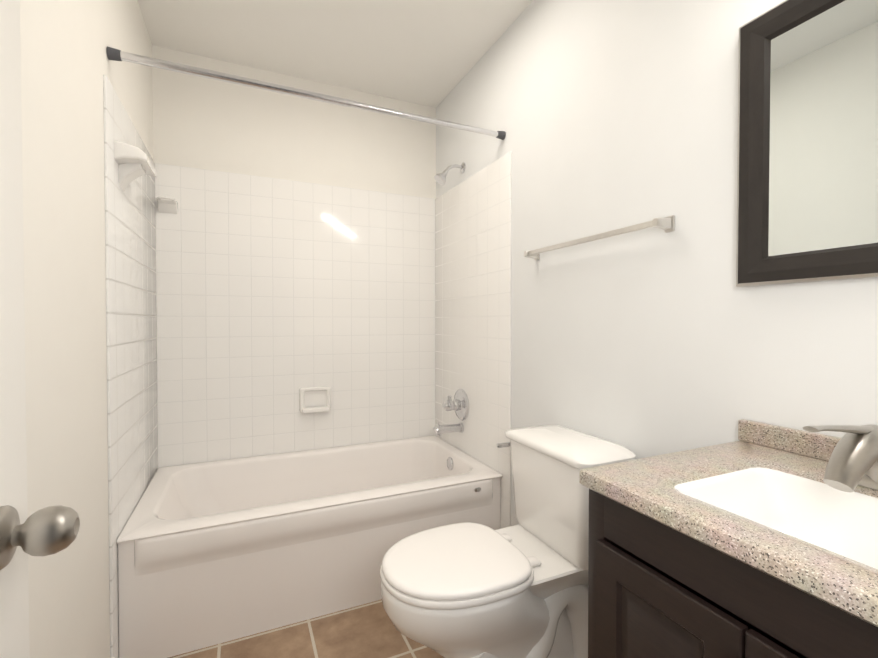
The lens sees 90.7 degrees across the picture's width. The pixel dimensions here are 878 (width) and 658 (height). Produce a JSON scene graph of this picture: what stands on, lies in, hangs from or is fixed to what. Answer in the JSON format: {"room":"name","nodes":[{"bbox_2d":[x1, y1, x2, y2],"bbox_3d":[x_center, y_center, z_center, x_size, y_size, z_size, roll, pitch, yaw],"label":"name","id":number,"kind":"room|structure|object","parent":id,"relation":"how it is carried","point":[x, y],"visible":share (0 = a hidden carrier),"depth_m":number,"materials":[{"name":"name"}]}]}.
{"room":"bathroom","nodes":[
{"label":"bathroom","id":0,"kind":"room"},
{"bbox_2d":[20,0,152,657],"bbox_3d":[-0.885,-0.106,0.893,0.100,2.475,2.804,0,1,-24],"label":"wall","id":1,"kind":"structure","parent":0,"point":[67,64],"depth_m":1.07,"materials":[{"name":"paint"}]},
{"bbox_2d":[103,74,157,657],"bbox_3d":[-1.202,0.163,1.730,0.008,1.911,0.826,0,1,-24],"label":"wall tile","id":2,"kind":"structure","parent":1,"relation":"attached to","point":[131,313],"depth_m":1.56,"materials":[{"name":"white tile"}]},
{"bbox_2d":[114,140,155,190],"bbox_3d":[-1.061,-0.554,1.523,0.088,0.134,0.190,0,1,-24],"label":"corner shelf","id":3,"kind":"object","parent":1,"relation":"attached to","point":[133,162],"visible":1,"depth_m":1.47,"materials":[{"name":"ceramic"}]},
{"bbox_2d":[152,45,435,198],"bbox_3d":[-0.718,-0.131,2.453,1.490,2.475,0.100,0,1,-24],"label":"wall","id":4,"kind":"structure","parent":0,"point":[207,123],"depth_m":2.33,"materials":[{"name":"paint"}]},
{"bbox_2d":[155,163,434,467],"bbox_3d":[-0.696,-0.064,2.405,1.474,1.479,0.008,0,1,-24],"label":"wall tile","id":5,"kind":"structure","parent":4,"relation":"attached to","point":[274,296],"depth_m":2.34,"materials":[{"name":"white tile"}]},
{"bbox_2d":[156,196,177,213],"bbox_3d":[-1.300,-0.594,2.070,0.084,0.062,0.088,0,1,-24],"label":"cup holder","id":6,"kind":"object","parent":5,"relation":"attached to","point":[165,204],"visible":1,"depth_m":2.09,"materials":[{"name":"ceramic"}]},
{"bbox_2d":[299,386,330,413],"bbox_3d":[-0.679,0.392,2.390,0.170,0.140,0.046,0,1,-24],"label":"soap dish","id":7,"kind":"object","parent":5,"relation":"attached to","point":[314,399],"visible":1,"depth_m":2.40,"materials":[{"name":"ceramic"}]},
{"bbox_2d":[168,600,442,657],"bbox_3d":[-0.161,1.176,1.242,1.690,0.100,2.804,0,1,-24],"label":"floor","id":8,"kind":"structure","parent":0,"point":[367,630],"depth_m":1.55,"materials":[{"name":"tile"}]},
{"bbox_2d":[117,435,501,657],"bbox_3d":[-0.532,0.894,2.058,1.470,0.438,0.783,0,1,-24],"label":"bathtub","id":9,"kind":"object","parent":8,"relation":"on","point":[214,552],"visible":1,"depth_m":1.70,"materials":[{"name":"ceramic"}]},
{"bbox_2d":[380,425,635,657],"bbox_3d":[0.183,0.737,1.353,0.744,0.775,0.433,0,1,-24],"label":"toilet","id":10,"kind":"object","parent":8,"relation":"on","point":[469,590],"visible":0.98,"depth_m":1.27,"materials":[{"name":"ceramic"}]},
{"bbox_2d":[579,419,877,657],"bbox_3d":[0.611,0.638,0.681,0.536,0.993,0.581,0,1,-24],"label":"bathroom vanity","id":11,"kind":"object","parent":8,"relation":"on","point":[759,540],"visible":1,"depth_m":0.70,"materials":[{"name":"brown wood"}]},
{"bbox_2d":[138,0,532,107],"bbox_3d":[-0.161,-1.399,1.201,1.690,0.100,2.804,0,1,-24],"label":"ceiling","id":12,"kind":"structure","parent":0,"point":[430,53],"depth_m":2.02,"materials":[{"name":"paint"}]},
{"bbox_2d":[436,0,877,525],"bbox_3d":[0.564,-0.117,1.549,0.100,2.475,2.804,0,1,-24],"label":"wall","id":13,"kind":"structure","parent":0,"point":[607,115],"depth_m":1.31,"materials":[{"name":"paint"}]},
{"bbox_2d":[107,46,505,139],"bbox_3d":[-0.380,-0.887,1.693,1.487,0.038,0.038,0,1,-24],"label":"shower rod","id":14,"kind":"object","parent":13,"relation":"attached to","point":[114,54],"visible":1,"depth_m":1.59,"materials":[{"name":"silver metal"}]},
{"bbox_2d":[434,162,465,184],"bbox_3d":[0.055,-0.839,2.332,0.169,0.135,0.068,0,1,-24],"label":"shower head","id":15,"kind":"object","parent":13,"relation":"attached to","point":[440,178],"visible":1,"depth_m":2.32},
{"bbox_2d":[435,151,511,528],"bbox_3d":[0.150,0.153,2.336,0.008,1.911,0.837,0,1,-24],"label":"wall tile","id":16,"kind":"structure","parent":13,"relation":"attached to","point":[473,214],"depth_m":2.21,"materials":[{"name":"white tile"}]},
{"bbox_2d":[433,389,468,436],"bbox_3d":[0.049,0.453,2.349,0.170,0.246,0.172,0,1,-24],"label":"tub faucet","id":17,"kind":"object","parent":16,"relation":"attached to","point":[459,404],"visible":1,"depth_m":2.34,"materials":[{"name":"silver metal"}]},
{"bbox_2d":[524,215,674,259],"bbox_3d":[0.499,-0.300,1.488,0.062,0.044,0.634,0,1,-24],"label":"towel rail","id":18,"kind":"object","parent":13,"relation":"attached to","point":[667,223],"visible":1,"depth_m":1.34,"materials":[{"name":"silver metal"}]},
{"bbox_2d":[736,0,877,286],"bbox_3d":[0.845,-0.405,0.766,0.026,0.615,0.603,0,1,-24],"label":"mirror","id":19,"kind":"object","parent":13,"relation":"attached to","point":[807,184],"visible":0.94,"depth_m":0.91,"materials":[{"name":"brown wood"}]},
{"bbox_3d":[0.397,-0.092,-0.010,1.490,2.475,0.100,0,1,-24],"label":"wall","id":20,"kind":"structure","parent":0,"visible":0},
{"bbox_2d":[0,0,79,657],"bbox_3d":[-0.376,0.116,0.178,0.176,2.028,0.814,0,1,-24],"label":"door leaf","id":21,"kind":"structure","parent":20,"relation":"in","point":[49,530],"depth_m":0.52,"materials":[{"name":"paint"}]}
]}

